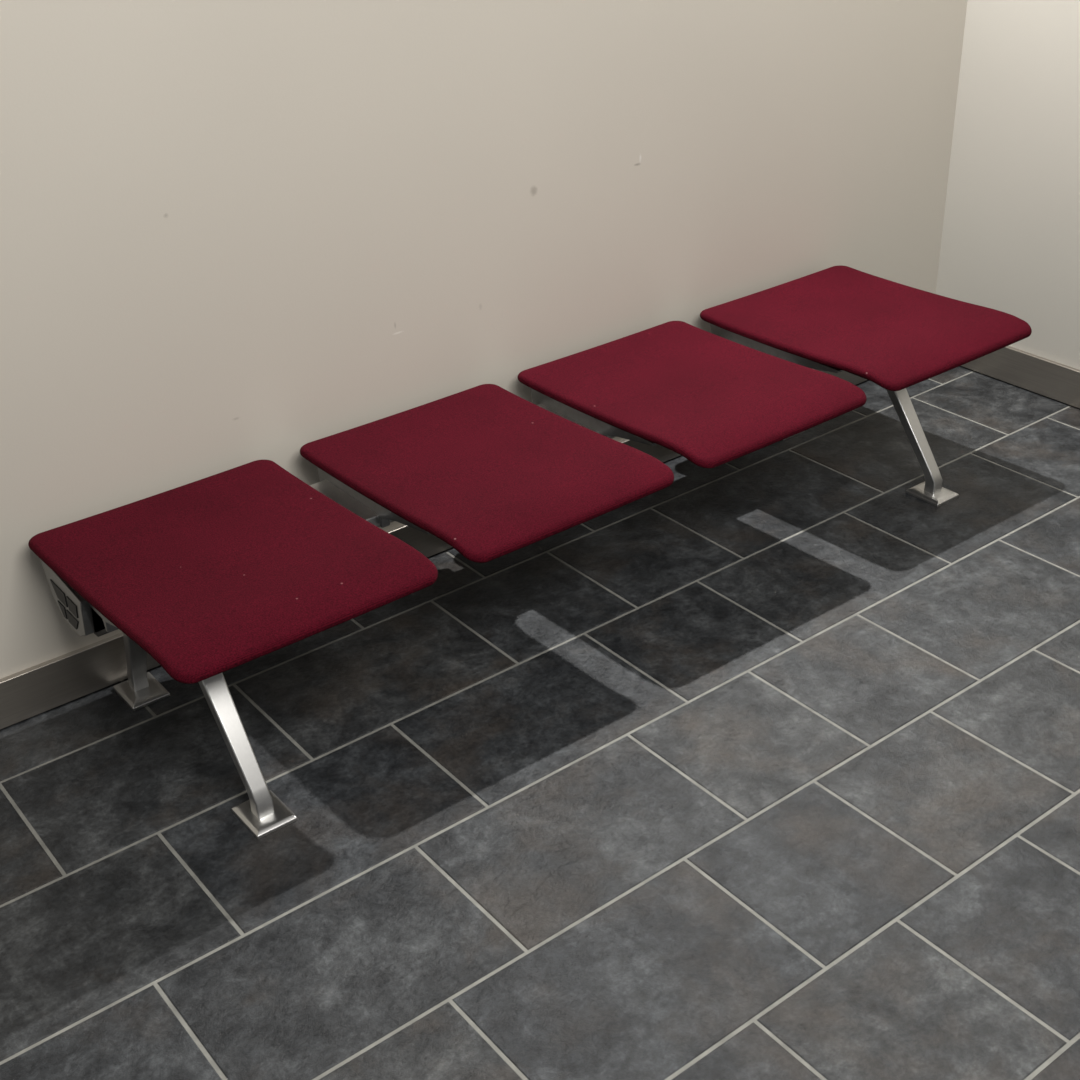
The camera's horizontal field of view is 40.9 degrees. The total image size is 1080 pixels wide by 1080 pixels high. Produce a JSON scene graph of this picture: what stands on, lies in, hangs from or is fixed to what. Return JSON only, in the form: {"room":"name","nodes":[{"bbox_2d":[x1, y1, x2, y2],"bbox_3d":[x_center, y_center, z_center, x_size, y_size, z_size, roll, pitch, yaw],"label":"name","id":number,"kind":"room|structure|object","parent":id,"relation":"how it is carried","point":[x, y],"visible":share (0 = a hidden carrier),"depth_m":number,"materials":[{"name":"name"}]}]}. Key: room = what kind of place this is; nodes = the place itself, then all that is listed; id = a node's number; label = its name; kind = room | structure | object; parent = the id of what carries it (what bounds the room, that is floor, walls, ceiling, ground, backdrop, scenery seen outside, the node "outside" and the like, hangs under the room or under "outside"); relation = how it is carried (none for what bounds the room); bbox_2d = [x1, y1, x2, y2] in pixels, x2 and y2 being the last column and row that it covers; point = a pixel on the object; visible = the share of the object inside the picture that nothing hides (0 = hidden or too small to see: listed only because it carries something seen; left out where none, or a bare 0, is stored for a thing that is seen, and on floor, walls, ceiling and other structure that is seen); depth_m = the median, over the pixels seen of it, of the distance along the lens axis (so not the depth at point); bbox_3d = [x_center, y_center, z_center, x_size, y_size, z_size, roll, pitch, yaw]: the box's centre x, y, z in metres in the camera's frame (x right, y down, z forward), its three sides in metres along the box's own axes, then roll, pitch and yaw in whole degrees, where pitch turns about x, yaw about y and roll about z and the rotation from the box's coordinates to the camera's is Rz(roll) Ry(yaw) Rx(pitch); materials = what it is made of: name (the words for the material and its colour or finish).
{"room":"waiting area","nodes":[
{"label":"waiting area","id":0,"kind":"room"},
{"bbox_2d":[0,0,967,678],"bbox_3d":[-0.528,-1.002,2.474,4.224,2.714,0.122,-23,36,-31],"label":"wall","id":1,"kind":"structure","parent":0,"point":[234,233],"depth_m":2.79,"materials":[{"name":"paint"}]},
{"bbox_2d":[0,369,866,729],"bbox_3d":[-0.512,0.102,2.989,4.060,0.097,0.014,-23,36,-31],"label":"baseboard","id":2,"kind":"structure","parent":1,"relation":"attached to","point":[50,684],"depth_m":2.74,"materials":[{"name":"plastic"}]},
{"bbox_2d":[0,366,1079,1079],"bbox_3d":[0.382,0.715,2.030,4.072,0.061,2.904,-23,36,-31],"label":"floor","id":3,"kind":"structure","parent":0,"point":[764,763],"depth_m":2.44,"materials":[{"name":"tile"}]},
{"bbox_2d":[113,672,169,710],"bbox_3d":[-0.764,0.287,2.775,0.076,0.014,0.095,-23,36,-31],"label":"plate","id":4,"kind":"object","parent":3,"relation":"on","point":[155,692],"visible":0.92,"depth_m":2.76,"materials":[{"name":"metal"}]},
{"bbox_2d":[123,633,148,690],"bbox_3d":[-0.750,0.188,2.690,0.040,0.251,0.103,-23,36,-31],"label":"leg","id":5,"kind":"object","parent":4,"relation":"on","point":[135,655],"visible":0.52,"depth_m":2.73,"materials":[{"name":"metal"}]},
{"bbox_2d":[92,404,614,631],"bbox_3d":[0.027,-0.215,3.040,2.062,0.067,0.194,-23,36,-31],"label":"beam","id":6,"kind":"structure","parent":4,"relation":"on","point":[325,487],"depth_m":2.76,"materials":[{"name":"metal"}]},
{"bbox_2d":[40,559,94,635],"bbox_3d":[-0.823,0.103,2.531,0.018,0.104,0.182,-23,36,-31],"label":"end cap","id":7,"kind":"object","parent":6,"relation":"attached to","point":[85,621],"depth_m":2.49,"materials":[{"name":"grey plastic"}]},
{"bbox_2d":[50,579,77,628],"bbox_3d":[-0.824,0.117,2.525,0.005,0.061,0.116,-23,36,-31],"label":"end cap recess","id":8,"kind":"object","parent":7,"relation":"attached to","point":[60,594],"depth_m":2.52,"materials":[{"name":"grey plastic"}]},
{"bbox_2d":[92,609,107,636],"bbox_3d":[-0.763,0.101,2.533,0.079,0.088,0.228,-23,36,-31],"label":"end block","id":9,"kind":"object","parent":6,"relation":"attached to","point":[102,631],"visible":0.16,"depth_m":2.47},
{"bbox_2d":[90,604,117,632],"bbox_3d":[-0.742,0.116,2.445,0.018,0.070,0.399,-23,36,-31],"label":"bracket","id":10,"kind":"object","parent":6,"relation":"attached to","point":[109,627],"visible":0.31,"depth_m":2.42,"materials":[{"name":"metal"}]},
{"bbox_2d":[28,460,437,683],"bbox_3d":[-0.534,0.031,2.483,0.507,0.035,0.569,-23,36,-31],"label":"seat","id":11,"kind":"object","parent":6,"relation":"on","point":[213,575],"visible":1,"depth_m":2.43,"materials":[{"name":"red fabric"}]},
{"bbox_2d":[317,467,429,533],"bbox_3d":[-0.314,-0.062,2.727,0.018,0.070,0.399,-23,36,-31],"label":"bracket","id":12,"kind":"object","parent":6,"relation":"attached to","point":[384,515],"visible":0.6,"depth_m":2.71,"materials":[{"name":"metal"}]},
{"bbox_2d":[300,384,673,562],"bbox_3d":[-0.109,-0.145,2.763,0.498,0.035,0.569,-23,36,-31],"label":"seat","id":13,"kind":"object","parent":6,"relation":"on","point":[488,471],"visible":1,"depth_m":2.71,"materials":[{"name":"red fabric"}]},
{"bbox_2d":[530,388,655,445],"bbox_3d":[0.106,-0.237,3.003,0.018,0.070,0.399,-23,36,-31],"label":"bracket","id":14,"kind":"object","parent":6,"relation":"attached to","point":[596,425],"visible":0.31,"depth_m":3.00,"materials":[{"name":"metal"}]},
{"bbox_2d":[517,321,866,467],"bbox_3d":[0.311,-0.320,3.040,0.499,0.035,0.569,-23,36,-31],"label":"seat","id":15,"kind":"object","parent":6,"relation":"on","point":[709,399],"visible":1,"depth_m":2.99,"materials":[{"name":"red fabric"}]},
{"bbox_2d":[710,324,842,372],"bbox_3d":[0.528,-0.412,3.280,0.018,0.070,0.399,-23,36,-31],"label":"bracket","id":16,"kind":"object","parent":6,"relation":"attached to","point":[718,331],"visible":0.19,"depth_m":3.27,"materials":[{"name":"metal"}]},
{"bbox_2d":[700,265,1031,390],"bbox_3d":[0.741,-0.499,3.322,0.519,0.035,0.569,-23,36,-31],"label":"seat","id":17,"kind":"object","parent":6,"relation":"on","point":[894,336],"visible":1,"depth_m":3.27,"materials":[{"name":"red fabric"}]},
{"bbox_2d":[231,790,297,838],"bbox_3d":[-0.467,0.462,2.451,0.076,0.014,0.095,-23,36,-31],"label":"plate","id":18,"kind":"object","parent":3,"relation":"on","point":[282,816],"visible":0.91,"depth_m":2.43,"materials":[{"name":"metal"}]},
{"bbox_2d":[198,673,273,818],"bbox_3d":[-0.570,0.259,2.474,0.040,0.331,0.347,-23,36,-31],"label":"front leg","id":19,"kind":"object","parent":18,"relation":"on","point":[215,689],"visible":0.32,"depth_m":2.42,"materials":[{"name":"metal"}]},
{"bbox_2d":[905,481,958,506],"bbox_3d":[0.909,-0.111,3.357,0.076,0.014,0.095,-23,36,-31],"label":"plate","id":20,"kind":"object","parent":3,"relation":"on","point":[946,495],"visible":0.79,"depth_m":3.34,"materials":[{"name":"metal"}]},
{"bbox_2d":[886,388,941,494],"bbox_3d":[0.806,-0.313,3.380,0.040,0.331,0.347,-23,36,-31],"label":"front leg","id":21,"kind":"object","parent":20,"relation":"on","point":[901,401],"visible":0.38,"depth_m":3.33,"materials":[{"name":"metal"}]},
{"bbox_2d":[936,0,1079,369],"bbox_3d":[1.994,-1.096,2.473,0.122,2.714,2.904,-23,36,-31],"label":"wall","id":22,"kind":"structure","parent":0,"point":[1010,242],"depth_m":3.66,"materials":[{"name":"paint"}]},
{"bbox_2d":[961,346,1079,407],"bbox_3d":[1.984,-0.020,3.038,0.014,0.097,2.890,-23,36,-31],"label":"baseboard","id":23,"kind":"structure","parent":22,"relation":"attached to","point":[1060,382],"depth_m":3.81,"materials":[{"name":"plastic"}]}
]}

